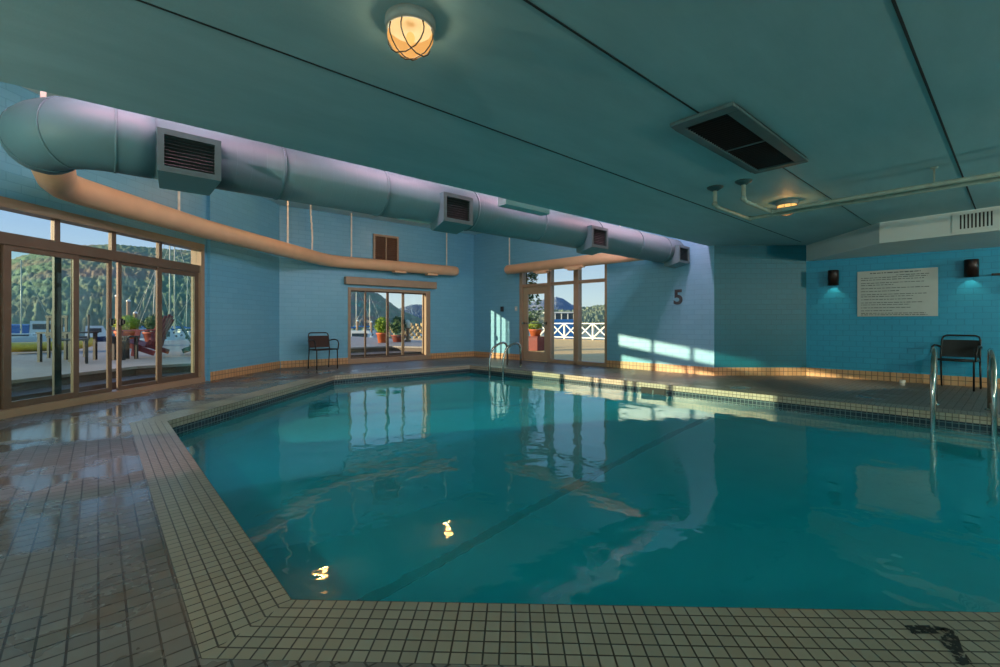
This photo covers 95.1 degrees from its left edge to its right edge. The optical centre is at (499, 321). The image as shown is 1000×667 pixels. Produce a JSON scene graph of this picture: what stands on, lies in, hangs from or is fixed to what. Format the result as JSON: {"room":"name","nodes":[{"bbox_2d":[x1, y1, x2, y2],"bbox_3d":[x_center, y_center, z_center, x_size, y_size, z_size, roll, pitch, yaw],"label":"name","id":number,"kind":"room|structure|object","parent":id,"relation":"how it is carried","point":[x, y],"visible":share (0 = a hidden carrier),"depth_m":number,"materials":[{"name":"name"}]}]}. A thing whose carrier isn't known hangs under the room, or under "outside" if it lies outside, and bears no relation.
{"room":"indoor swimming pool","nodes":[
{"label":"indoor swimming pool","id":0,"kind":"room"},
{"bbox_2d":[0,82,206,380],"bbox_3d":[-5.535,-0.805,4.871,0.220,3.710,6.553,0,0,4],"label":"wall","id":1,"kind":"structure","parent":0,"point":[17,182],"depth_m":6.11,"materials":[{"name":"teal paint"}]},
{"bbox_2d":[0,196,204,418],"bbox_3d":[-5.427,-0.155,5.766,0.200,2.410,4.553,0,0,4],"label":"door","id":2,"kind":"structure","parent":1,"relation":"in","point":[9,242],"depth_m":5.89,"materials":[{"name":"beige paint"}]},
{"bbox_2d":[114,331,134,338],"bbox_3d":[-11.750,0.520,14.400,0.648,0.460,0.648,0,0,-41],"label":"pot","id":3,"kind":"object","parent":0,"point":[126,333],"depth_m":14.19,"materials":[{"name":"ceramic"}]},
{"bbox_2d":[142,332,165,345],"bbox_3d":[-10.950,0.530,14.500,0.648,0.440,0.648,0,0,-41],"label":"pot","id":4,"kind":"object","parent":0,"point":[146,335],"depth_m":14.24,"materials":[{"name":"ceramic"}]},
{"bbox_2d":[207,189,278,380],"bbox_3d":[-5.210,-0.805,9.282,0.260,3.710,2.292,0,0,4],"label":"wall","id":5,"kind":"structure","parent":0,"point":[243,283],"depth_m":9.01,"materials":[{"name":"teal paint"}]},
{"bbox_2d":[210,361,279,380],"bbox_3d":[-5.074,0.970,9.273,0.014,0.160,2.292,0,0,4],"label":"baseboard","id":6,"kind":"structure","parent":5,"relation":"attached to","point":[222,374],"depth_m":9.02,"materials":[{"name":"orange tile"}]},
{"bbox_2d":[21,86,572,234],"bbox_3d":[-2.850,-2.760,7.713,12.900,0.200,7.350,0,0,-41],"label":"ceiling","id":7,"kind":"structure","parent":0,"point":[280,202],"depth_m":11.10,"materials":[{"name":"grey paint"}]},
{"bbox_2d":[31,170,458,275],"bbox_3d":[-3.572,-1.976,8.824,2.257,1.372,9.902,0,0,16],"label":"pipe","id":8,"kind":"object","parent":7,"relation":"hanging from","point":[70,187],"visible":0.87,"depth_m":6.98,"materials":[{"name":"beige tan-orange paint"}]},
{"bbox_2d":[392,270,405,273],"bbox_3d":[-2.653,-1.315,12.033,0.340,0.050,0.160,0,0,-41],"label":"outlet","id":9,"kind":"object","parent":8,"relation":"attached to","point":[393,271],"depth_m":11.95,"materials":[{"name":"beige paint"}]},
{"bbox_2d":[0,91,689,267],"bbox_3d":[-0.158,-1.883,6.529,9.538,1.555,1.219,0,0,-41],"label":"air duct","id":10,"kind":"object","parent":7,"relation":"hanging from","point":[51,135],"visible":0.92,"depth_m":4.14,"materials":[{"name":"white metal"}]},
{"bbox_2d":[164,136,214,173],"bbox_3d":[-2.506,-1.343,3.693,0.340,0.234,0.020,0,0,-41],"label":"grille","id":11,"kind":"object","parent":10,"relation":"attached to","point":[181,153],"depth_m":3.69,"materials":[{"name":"black metal"}]},
{"bbox_2d":[447,197,468,220],"bbox_3d":[-0.508,-1.343,5.448,0.340,0.234,0.020,0,0,-41],"label":"grille","id":12,"kind":"object","parent":10,"relation":"attached to","point":[457,207],"depth_m":5.45,"materials":[{"name":"grey metal"}]},
{"bbox_2d":[594,229,605,245],"bbox_3d":[1.573,-1.343,7.277,0.340,0.234,0.020,0,0,-41],"label":"grille","id":13,"kind":"object","parent":10,"relation":"attached to","point":[599,234],"depth_m":7.30,"materials":[{"name":"metal"}]},
{"bbox_2d":[680,248,687,260],"bbox_3d":[3.646,-1.343,9.099,0.340,0.234,0.020,0,0,-41],"label":"grille","id":14,"kind":"object","parent":10,"relation":"attached to","point":[683,251],"depth_m":9.12,"materials":[{"name":"grey metal"}]},
{"bbox_2d":[504,238,641,273],"bbox_3d":[1.677,-1.945,10.945,0.279,1.430,4.336,0,0,-44],"label":"pipe","id":15,"kind":"object","parent":7,"relation":"hanging from","point":[577,262],"visible":0.84,"depth_m":10.90,"materials":[{"name":"beige paint"}]},
{"bbox_2d":[279,205,473,367],"bbox_3d":[-2.904,-0.805,12.303,5.766,3.710,0.220,0,0,-40],"label":"wall","id":16,"kind":"structure","parent":0,"point":[312,297],"depth_m":11.36,"materials":[{"name":"teal paint"}]},
{"bbox_2d":[281,358,347,367],"bbox_3d":[-4.387,0.970,10.893,1.560,0.160,0.014,0,0,-40],"label":"baseboard","id":17,"kind":"structure","parent":16,"relation":"attached to","point":[320,362],"depth_m":10.84,"materials":[{"name":"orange tile"}]},
{"bbox_2d":[373,233,398,260],"bbox_3d":[-3.005,-1.930,12.046,0.720,0.710,0.050,0,0,-40],"label":"louvres","id":18,"kind":"object","parent":16,"relation":"attached to","point":[385,247],"visible":0.95,"depth_m":12.03,"materials":[{"name":"beige paint"}]},
{"bbox_2d":[348,287,430,363],"bbox_3d":[-2.945,0.090,12.239,2.392,1.920,0.236,0,0,-40],"label":"window","id":19,"kind":"structure","parent":16,"relation":"in","point":[425,354],"depth_m":12.23,"materials":[{"name":"beige paint"}]},
{"bbox_2d":[344,276,436,288],"bbox_3d":[-2.827,-1.030,12.129,2.625,0.190,0.135,0,0,-40],"label":"box","id":20,"kind":"object","parent":16,"relation":"attached to","point":[348,280],"visible":1,"depth_m":11.98,"materials":[{"name":"beige paint"}]},
{"bbox_2d":[430,351,473,358],"bbox_3d":[-1.386,0.970,13.435,1.546,0.160,0.014,0,0,-40],"label":"baseboard","id":21,"kind":"structure","parent":16,"relation":"attached to","point":[469,353],"depth_m":13.41,"materials":[{"name":"beige tile"}]},
{"bbox_2d":[0,0,999,245],"bbox_3d":[2.991,-1.600,2.655,14.800,0.200,8.440,0,0,-41],"label":"ceiling","id":22,"kind":"structure","parent":0,"point":[841,82],"depth_m":2.89,"materials":[{"name":"grey paint"}]},
{"bbox_2d":[385,3,435,60],"bbox_3d":[-0.445,-1.412,2.271,0.250,0.175,0.250,0,0,-41],"label":"ceiling lamp","id":23,"kind":"object","parent":22,"relation":"attached to","point":[410,28],"visible":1,"depth_m":2.19,"materials":[{"name":"glass"}]},
{"bbox_2d":[136,0,799,241],"bbox_3d":[0.765,-1.503,4.280,13.000,0.014,0.010,0,0,-41],"label":"joint","id":24,"kind":"object","parent":22,"relation":"attached to","point":[136,0],"visible":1,"depth_m":2.90,"materials":[{"name":"black"}]},
{"bbox_2d":[498,197,549,215],"bbox_3d":[0.319,-1.506,5.901,0.790,0.128,0.155,0,0,-41],"label":"light fixture","id":25,"kind":"object","parent":22,"relation":"attached to","point":[505,203],"depth_m":5.81,"materials":[{"name":"grey paint"}]},
{"bbox_2d":[523,0,698,112],"bbox_3d":[-0.955,-1.503,1.185,6.330,0.014,0.012,0,0,-41],"label":"joint","id":26,"kind":"object","parent":22,"relation":"attached to","point":[526,1],"visible":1,"depth_m":2.52,"materials":[{"name":"black"}]},
{"bbox_2d":[670,102,807,173],"bbox_3d":[2.059,-1.485,3.826,1.675,0.030,0.472,0,0,-41],"label":"ceiling vent","id":27,"kind":"object","parent":22,"relation":"in","point":[728,130],"visible":1,"depth_m":3.68,"materials":[{"name":"black metal"}]},
{"bbox_2d":[687,114,792,168],"bbox_3d":[2.050,-1.480,3.831,1.422,0.014,0.310,0,0,-41],"label":"grille","id":28,"kind":"object","parent":27,"relation":"attached to","point":[726,133],"depth_m":3.75,"materials":[{"name":"black metal"}]},
{"bbox_2d":[775,198,798,215],"bbox_3d":[3.562,-1.412,5.673,0.250,0.175,0.250,0,0,-41],"label":"ceiling lamp","id":29,"kind":"object","parent":22,"relation":"attached to","point":[785,202],"visible":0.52,"depth_m":5.58,"materials":[{"name":"glass"}]},
{"bbox_2d":[783,168,870,224],"bbox_3d":[4.788,-1.503,6.231,5.580,0.014,0.006,0,0,-41],"label":"joint","id":30,"kind":"object","parent":22,"relation":"attached to","point":[783,168],"visible":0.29,"depth_m":5.18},
{"bbox_2d":[707,166,999,220],"bbox_3d":[4.722,-1.379,3.100,1.057,0.241,6.224,0,0,-41],"label":"ceiling pipe","id":31,"kind":"object","parent":22,"relation":"hanging from","point":[714,188],"visible":1,"depth_m":4.89,"materials":[{"name":"white metal"}]},
{"bbox_2d":[735,171,999,213],"bbox_3d":[4.746,-1.379,2.921,0.857,0.241,5.924,0,0,-41],"label":"ceiling pipe","id":32,"kind":"object","parent":22,"relation":"attached to","point":[742,182],"visible":1,"depth_m":4.69,"materials":[{"name":"white metal"}]},
{"bbox_2d":[806,206,999,260],"bbox_3d":[7.831,-1.347,6.056,2.440,0.325,6.760,0,0,-41],"label":"soffit","id":33,"kind":"structure","parent":22,"relation":"attached to","point":[932,233],"depth_m":6.95,"materials":[{"name":"grey paint"}]},
{"bbox_2d":[952,208,999,231],"bbox_3d":[6.315,-1.350,6.061,0.014,0.250,0.460,0,0,-36],"label":"soffit vent","id":34,"kind":"object","parent":33,"relation":"attached to","point":[987,218],"visible":1,"depth_m":6.05,"materials":[{"name":"white metal"}]},
{"bbox_2d":[891,0,975,208],"bbox_3d":[1.876,-1.503,2.168,11.880,0.014,0.013,0,0,-41],"label":"joint","id":35,"kind":"object","parent":22,"relation":"attached to","point":[894,3],"visible":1,"depth_m":2.80,"materials":[{"name":"black"}]},
{"bbox_2d":[0,356,999,666],"bbox_3d":[0.621,1.050,5.291,14.282,0.001,15.130,0,0,-41],"label":"floor","id":36,"kind":"structure","parent":0,"point":[88,577],"depth_m":2.47,"materials":[{"name":"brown tile"}]},
{"bbox_2d":[308,332,338,369],"bbox_3d":[-3.998,0.642,10.305,0.557,0.820,0.507,0,0,-45],"label":"patio chair","id":37,"kind":"object","parent":36,"relation":"on","point":[313,341],"visible":1,"depth_m":10.40,"materials":[{"name":"brown fabric"}]},
{"bbox_2d":[489,342,522,376],"bbox_3d":[0.126,1.232,10.590,0.520,1.536,0.695,0,0,44],"label":"pool ladder","id":38,"kind":"object","parent":36,"relation":"attached to","point":[499,343],"visible":0.63,"depth_m":10.53,"materials":[{"name":"metal"}]},
{"bbox_2d":[129,364,999,666],"bbox_3d":[0.990,1.050,5.064,7.692,0.001,12.122,0,0,-41],"label":"pool coping","id":39,"kind":"object","parent":36,"relation":"on","point":[237,608],"visible":1,"depth_m":1.59,"materials":[{"name":"beige tile"}]},
{"bbox_2d":[168,365,999,427],"bbox_3d":[0.982,1.095,5.056,7.050,0.090,11.500,0,0,-41],"label":"pool edge","id":40,"kind":"structure","parent":39,"relation":"attached to","point":[984,420],"depth_m":6.64,"materials":[{"name":"beige tile"}]},
{"bbox_2d":[905,625,972,665],"bbox_3d":[1.442,1.047,1.508,0.214,0.001,0.172,0,0,-41],"label":"floor marking","id":41,"kind":"object","parent":39,"relation":"on","point":[963,661],"depth_m":1.51,"materials":[{"name":"black paint"}]},
{"bbox_2d":[930,334,981,390],"bbox_3d":[7.243,0.627,7.240,0.507,0.848,0.535,0,0,-34],"label":"patio chair","id":42,"kind":"object","parent":36,"relation":"on","point":[950,348],"visible":0.92,"depth_m":7.32,"materials":[{"name":"grey fabric"}]},
{"bbox_2d":[929,346,997,435],"bbox_3d":[5.425,1.152,5.365,0.580,1.696,0.815,0,0,45],"label":"pool ladder","id":43,"kind":"object","parent":36,"relation":"attached to","point":[992,385],"visible":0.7,"depth_m":5.25,"materials":[{"name":"metal"}]},
{"bbox_2d":[178,373,999,611],"bbox_3d":[0.982,1.230,5.056,7.050,0.001,11.500,0,0,-41],"label":"pool water","id":44,"kind":"object","parent":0,"point":[460,487],"visible":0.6,"depth_m":3.17,"materials":[{"name":"teal liquid"}]},
{"bbox_2d":[474,215,713,366],"bbox_3d":[1.773,-0.805,11.518,0.220,3.710,7.064,0,0,-45],"label":"wall","id":45,"kind":"structure","parent":0,"point":[645,324],"depth_m":10.16,"materials":[{"name":"teal paint"}]},
{"bbox_2d":[474,351,518,359],"bbox_3d":[-0.135,0.970,13.263,0.014,0.160,1.900,0,0,-45],"label":"baseboard","id":46,"kind":"structure","parent":45,"relation":"attached to","point":[476,353],"depth_m":13.23,"materials":[{"name":"beige tile"}]},
{"bbox_2d":[519,264,606,366],"bbox_3d":[1.551,-0.210,11.653,0.204,2.520,2.760,0,0,-45],"label":"door","id":47,"kind":"structure","parent":45,"relation":"in","point":[547,289],"depth_m":11.86,"materials":[{"name":"beige paint"}]},
{"bbox_2d":[606,360,713,375],"bbox_3d":[3.333,0.970,9.790,0.014,0.160,2.414,0,0,-45],"label":"baseboard","id":48,"kind":"structure","parent":45,"relation":"attached to","point":[699,370],"depth_m":9.67,"materials":[{"name":"beige tile"}]},
{"bbox_2d":[674,289,682,304],"bbox_3d":[3.679,-0.516,9.443,0.185,0.312,0.012,0,0,45],"label":"number","id":49,"kind":"object","parent":45,"relation":"attached to","point":[677,290],"depth_m":9.43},
{"bbox_2d":[714,245,805,367],"bbox_3d":[5.141,-0.275,9.050,1.900,2.650,0.220,0,0,0],"label":"wall","id":50,"kind":"structure","parent":0,"point":[760,290],"depth_m":8.94,"materials":[{"name":"teal paint"}]},
{"bbox_2d":[714,367,805,375],"bbox_3d":[5.091,0.970,8.933,1.800,0.160,0.014,0,0,0],"label":"baseboard","id":51,"kind":"structure","parent":50,"relation":"attached to","point":[718,371],"depth_m":8.93,"materials":[{"name":"beige tile"}]},
{"bbox_2d":[806,247,999,377],"bbox_3d":[8.633,-0.275,6.643,6.996,2.650,0.220,0,0,43],"label":"wall","id":52,"kind":"structure","parent":0,"point":[836,338],"depth_m":7.98,"materials":[{"name":"teal paint"}]},
{"bbox_2d":[828,270,838,285],"bbox_3d":[6.251,-0.830,8.571,0.169,0.280,0.185,0,0,43],"label":"wall sconce","id":53,"kind":"object","parent":52,"relation":"attached to","point":[833,275],"visible":1,"depth_m":8.49,"materials":[{"name":"brown metal"}]},
{"bbox_2d":[857,267,937,316],"bbox_3d":[6.954,-0.510,8.029,1.070,0.820,0.023,0,0,43],"label":"notice board","id":54,"kind":"object","parent":52,"relation":"attached to","point":[900,292],"visible":1,"depth_m":8.00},
{"bbox_2d":[806,368,999,388],"bbox_3d":[8.480,0.970,6.625,6.796,0.160,0.014,0,0,43],"label":"baseboard","id":55,"kind":"structure","parent":52,"relation":"attached to","point":[819,372],"depth_m":8.05,"materials":[{"name":"beige tile"}]},
{"bbox_2d":[964,259,978,276],"bbox_3d":[7.576,-0.865,7.345,0.169,0.280,0.185,0,0,43],"label":"wall sconce","id":56,"kind":"object","parent":52,"relation":"attached to","point":[971,266],"visible":1,"depth_m":7.28,"materials":[{"name":"brown metal"}]},
{"bbox_3d":[0.982,1.920,5.056,7.050,1.100,11.500,0,0,-41],"label":"basin","id":57,"kind":"object","parent":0,"visible":0},
{"bbox_2d":[173,369,999,434],"bbox_3d":[0.982,1.255,5.056,7.050,0.230,11.500,0,0,-41],"label":"tile","id":58,"kind":"structure","parent":57,"relation":"attached to","point":[983,428],"depth_m":6.62,"materials":[{"name":"beige tile"}]},
{"bbox_2d":[641,387,665,394],"bbox_3d":[2.618,1.190,7.814,0.440,0.130,0.017,0,0,45],"label":"skimmer","id":59,"kind":"object","parent":58,"relation":"attached to","point":[649,390],"visible":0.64,"depth_m":7.81,"materials":[{"name":"grey plastic"}]},
{"label":"outside","id":60,"kind":"structure","parent":0,"visible":0},
{"bbox_2d":[399,304,421,317],"bbox_3d":[-135.161,-18.387,954.707,557.835,47.754,591.967,0,0,-41],"label":"hill","id":61,"kind":"structure","parent":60,"point":[416,310],"depth_m":914.56,"materials":[{"name":"blue"}]},
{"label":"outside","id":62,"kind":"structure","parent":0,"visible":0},
{"bbox_2d":[79,328,604,339],"bbox_3d":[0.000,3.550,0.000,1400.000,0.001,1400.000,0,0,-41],"label":"harbour water","id":63,"kind":"structure","parent":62,"point":[589,330],"depth_m":129.79,"materials":[{"name":"blue liquid"}]},
{"bbox_2d":[11,260,51,341],"bbox_3d":[-73.984,-2.869,70.001,9.000,13.338,2.800,0,0,-29],"label":"sailboat","id":64,"kind":"object","parent":63,"relation":"on","point":[15,337],"visible":0.54,"depth_m":70.14,"materials":[{"name":"metal"}]},
{"bbox_2d":[11,321,63,335],"bbox_3d":[-80.001,1.805,80.001,9.500,3.990,3.400,0,0,-29],"label":"motor yacht","id":65,"kind":"object","parent":63,"relation":"on","point":[34,326],"visible":0.24,"depth_m":78.53,"materials":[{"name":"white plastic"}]},
{"bbox_2d":[62,326,114,341],"bbox_3d":[-69.809,2.225,78.001,7.500,3.150,2.800,0,0,-40],"label":"motorboat","id":66,"kind":"object","parent":63,"relation":"on","point":[102,332],"visible":0.3,"depth_m":77.96,"materials":[{"name":"white plastic"}]},
{"bbox_2d":[126,299,130,314],"bbox_3d":[-40.646,1.276,50.001,0.420,7.548,0.400,0,0,-41],"label":"piling","id":67,"kind":"object","parent":63,"relation":"in","point":[128,302],"visible":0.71,"depth_m":49.88,"materials":[{"name":"wood"}]},
{"bbox_2d":[136,271,173,337],"bbox_3d":[-75.056,-3.619,98.002,9.000,14.838,2.700,0,0,-23],"label":"sailboat","id":68,"kind":"object","parent":63,"relation":"on","point":[141,335],"visible":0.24,"depth_m":98.21,"materials":[{"name":"metal"}]},
{"bbox_2d":[150,329,176,339],"bbox_3d":[-44.718,2.335,60.001,2.400,2.930,6.500,0,0,33],"label":"motorboat","id":69,"kind":"object","parent":63,"relation":"on","point":[170,335],"visible":0.09,"depth_m":60.40,"materials":[{"name":"white plastic"}]},
{"bbox_2d":[137,245,190,340],"bbox_3d":[-48.237,-4.618,66.001,9.000,16.836,2.700,0,0,-29],"label":"sailboat","id":70,"kind":"object","parent":63,"relation":"on","point":[178,336],"visible":0.12,"depth_m":66.13,"materials":[{"name":"metal"}]},
{"bbox_2d":[140,247,190,338],"bbox_3d":[-50.395,-5.118,70.001,9.000,17.836,2.700,0,0,-34],"label":"sailboat","id":71,"kind":"object","parent":63,"relation":"on","point":[182,334],"visible":0.18,"depth_m":70.17,"materials":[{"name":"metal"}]},
{"bbox_2d":[171,300,190,335],"bbox_3d":[-58.924,-1.371,88.001,9.000,10.342,2.700,0,0,-40],"label":"sailboat","id":72,"kind":"object","parent":63,"relation":"on","point":[188,332],"visible":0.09,"depth_m":86.77,"materials":[{"name":"metal"}]},
{"bbox_2d":[172,276,190,333],"bbox_3d":[-74.680,-3.619,108.002,2.700,14.837,9.000,0,0,38],"label":"sailboat","id":73,"kind":"object","parent":63,"relation":"on","point":[179,330],"visible":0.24,"depth_m":108.23,"materials":[{"name":"metal"}]},
{"bbox_2d":[351,331,373,336],"bbox_3d":[-18.587,2.489,62.001,5.600,2.622,2.400,0,0,-9],"label":"motorboat","id":74,"kind":"object","parent":63,"relation":"on","point":[353,333],"visible":0.12,"depth_m":61.17,"materials":[{"name":"white plastic"}]},
{"bbox_2d":[351,292,375,337],"bbox_3d":[-30.351,-1.870,95.002,9.000,11.341,2.700,0,0,-17],"label":"sailboat","id":75,"kind":"object","parent":63,"relation":"on","point":[374,335],"visible":0.11,"depth_m":95.10,"materials":[{"name":"metal"}]},
{"bbox_2d":[354,295,379,334],"bbox_3d":[-34.661,-1.621,120.002,9.000,10.841,2.700,0,0,-29],"label":"sailboat","id":76,"kind":"object","parent":63,"relation":"on","point":[369,295],"visible":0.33,"depth_m":120.12,"materials":[{"name":"metal"}]},
{"bbox_2d":[370,321,372,333],"bbox_3d":[-22.495,2.425,80.001,0.420,5.250,0.399,0,0,-41],"label":"piling","id":77,"kind":"object","parent":63,"relation":"in","point":[371,323],"visible":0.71,"depth_m":79.96,"materials":[{"name":"wood"}]},
{"bbox_2d":[410,338,604,361],"bbox_3d":[1.910,2.560,21.580,13.640,2.980,22.100,0,0,-41],"label":"pier","id":78,"kind":"structure","parent":63,"relation":"in","point":[592,350],"depth_m":17.16,"materials":[{"name":"beige concrete"}]},
{"bbox_2d":[526,272,542,328],"bbox_3d":[0.999,-1.172,19.109,1.915,4.489,1.196,0,0,-41],"label":"young tree","id":79,"kind":"object","parent":78,"relation":"on","point":[533,276],"visible":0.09,"depth_m":19.11,"materials":[{"name":"green plant"}]},
{"bbox_2d":[529,336,543,350],"bbox_3d":[1.330,0.802,17.200,0.560,0.535,0.560,0,0,37],"label":"planter box","id":80,"kind":"object","parent":78,"relation":"on","point":[536,343],"visible":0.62,"depth_m":16.98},
{"bbox_2d":[529,321,542,335],"bbox_3d":[1.327,0.237,17.202,0.589,0.596,0.592,0,0,-41],"label":"potted plant","id":81,"kind":"object","parent":80,"relation":"on","point":[534,330],"visible":0.84,"depth_m":17.04,"materials":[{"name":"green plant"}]},
{"bbox_2d":[540,323,604,339],"bbox_3d":[6.592,0.565,25.827,0.120,1.010,12.190,0,0,-41],"label":"railing","id":82,"kind":"object","parent":78,"relation":"on","point":[563,324],"visible":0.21,"depth_m":27.52,"materials":[{"name":"white wood"}]},
{"bbox_2d":[543,312,572,338],"bbox_3d":[6.674,1.360,50.001,6.500,4.880,2.800,0,0,-7],"label":"boat","id":83,"kind":"object","parent":63,"relation":"on","point":[559,317],"visible":0.25,"depth_m":49.02,"materials":[{"name":"blue paint"}]},
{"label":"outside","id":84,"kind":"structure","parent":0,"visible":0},
{"bbox_2d":[529,297,572,310],"bbox_3d":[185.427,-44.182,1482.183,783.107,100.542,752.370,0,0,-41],"label":"mountain","id":85,"kind":"structure","parent":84,"point":[559,303],"depth_m":1474.54},
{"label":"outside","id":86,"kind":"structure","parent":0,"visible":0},
{"bbox_2d":[529,304,604,327],"bbox_3d":[111.401,-6.267,344.293,274.390,22.630,302.327,0,0,-41],"label":"trees","id":87,"kind":"object","parent":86,"point":[593,314],"visible":0.06,"depth_m":318.00,"materials":[{"name":"green plant"}]},
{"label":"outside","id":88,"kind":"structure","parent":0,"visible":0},
{"bbox_2d":[11,336,421,391],"bbox_3d":[-10.639,2.400,7.563,26.000,3.300,20.592,0,0,-41],"label":"terrace","id":89,"kind":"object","parent":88,"point":[27,373],"visible":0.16,"depth_m":8.46,"materials":[{"name":"grey concrete"}]},
{"bbox_2d":[11,337,92,351],"bbox_3d":[-11.200,0.550,11.200,0.600,0.328,2.100,0,0,26],"label":"kayak","id":90,"kind":"object","parent":89,"relation":"on","point":[15,346],"visible":0.35,"depth_m":10.85,"materials":[{"name":"yellow plastic"}]},
{"bbox_2d":[45,315,86,357],"bbox_3d":[-9.190,0.308,9.693,0.460,0.886,0.455,0,0,0],"label":"garden chair","id":91,"kind":"object","parent":89,"relation":"on","point":[47,317],"visible":0.43,"depth_m":9.47,"materials":[{"name":"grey wood"}]},
{"bbox_2d":[36,331,98,361],"bbox_3d":[-8.360,0.470,8.850,0.660,0.560,0.600,0,0,0],"label":"side table","id":92,"kind":"object","parent":89,"relation":"on","point":[67,335],"visible":0.87,"depth_m":8.75,"materials":[{"name":"brown wood"}]},
{"bbox_2d":[62,315,89,363],"bbox_3d":[-7.715,0.308,8.255,0.455,0.886,0.460,0,0,-43],"label":"garden chair","id":93,"kind":"object","parent":89,"relation":"on","point":[86,340],"visible":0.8,"depth_m":8.22,"materials":[{"name":"brown wood"}]},
{"bbox_2d":[112,336,139,359],"bbox_3d":[-7.500,0.515,9.150,0.260,0.470,0.400,0,0,0],"label":"side table","id":94,"kind":"object","parent":89,"relation":"on","point":[125,339],"visible":0.81,"depth_m":9.01,"materials":[{"name":"brown wood"}]},
{"bbox_2d":[114,314,141,338],"bbox_3d":[-11.750,0.250,14.408,0.769,0.999,0.783,0,0,-41],"label":"bush","id":95,"kind":"object","parent":89,"relation":"on","point":[131,322],"visible":0.56,"depth_m":14.25,"materials":[{"name":"green plant"}]},
{"bbox_2d":[112,314,174,355],"bbox_3d":[-7.552,0.291,9.760,0.938,0.926,0.780,0,0,-9],"label":"chair","id":96,"kind":"object","parent":89,"relation":"on","point":[167,321],"visible":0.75,"depth_m":9.76,"materials":[{"name":"red paint"}]},
{"bbox_2d":[141,314,165,345],"bbox_3d":[-10.960,0.243,14.504,0.724,1.013,0.732,0,0,-41],"label":"bush","id":97,"kind":"object","parent":89,"relation":"on","point":[149,322],"visible":0.41,"depth_m":14.25,"materials":[{"name":"green plant"}]},
{"bbox_2d":[174,315,190,352],"bbox_3d":[-6.959,0.291,10.565,0.938,0.926,0.780,0,0,-31],"label":"chair","id":98,"kind":"object","parent":89,"relation":"on","point":[186,349],"visible":0.31,"depth_m":10.23,"materials":[{"name":"green paint"}]},
{"bbox_2d":[374,316,390,342],"bbox_3d":[-4.268,0.266,16.602,0.600,0.967,0.575,0,0,35],"label":"potted shrub","id":99,"kind":"object","parent":89,"relation":"on","point":[380,323],"visible":0.84,"depth_m":16.45,"materials":[{"name":"plant"}]},
{"bbox_2d":[376,333,385,342],"bbox_3d":[-4.270,0.570,16.600,0.454,0.360,0.454,0,0,-41],"label":"pot","id":100,"kind":"object","parent":99,"relation":"on","point":[381,337],"depth_m":16.44,"materials":[{"name":"ceramic"}]},
{"bbox_2d":[390,316,405,341],"bbox_3d":[-3.846,0.252,17.293,0.643,0.997,0.621,0,0,-41],"label":"potted shrub","id":101,"kind":"object","parent":89,"relation":"on","point":[395,325],"visible":0.78,"depth_m":17.12,"materials":[{"name":"green plant"}]},
{"bbox_2d":[391,335,405,341],"bbox_3d":[-3.850,0.620,17.300,0.562,0.260,0.562,0,0,-41],"label":"pot","id":102,"kind":"object","parent":101,"relation":"on","point":[396,338],"depth_m":17.10,"materials":[{"name":"ceramic"}]},
{"bbox_2d":[405,320,410,341],"bbox_3d":[-3.550,0.330,17.600,0.240,0.840,0.234,0,0,-41],"label":"lantern","id":103,"kind":"object","parent":89,"relation":"on","point":[408,324],"visible":0.95,"depth_m":17.54,"materials":[{"name":"metal"}]},
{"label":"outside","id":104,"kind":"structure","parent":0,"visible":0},
{"bbox_3d":[-4.727,2.555,5.825,15.012,2.990,11.208,0,0,-41],"label":"ground","id":105,"kind":"structure","parent":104,"visible":0},
{"bbox_2d":[11,351,420,400],"bbox_3d":[-5.929,1.275,5.937,3.183,0.750,17.507,0,0,13],"label":"steps","id":106,"kind":"structure","parent":105,"relation":"on","point":[98,384],"depth_m":6.80,"materials":[{"name":"grey concrete"}]},
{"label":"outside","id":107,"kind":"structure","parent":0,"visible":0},
{"bbox_2d":[11,244,421,333],"bbox_3d":[-230.387,-30.426,291.126,635.084,75.881,430.488,0,0,-41],"label":"hillside","id":108,"kind":"structure","parent":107,"point":[92,275],"depth_m":202.72,"materials":[{"name":"green plant"}]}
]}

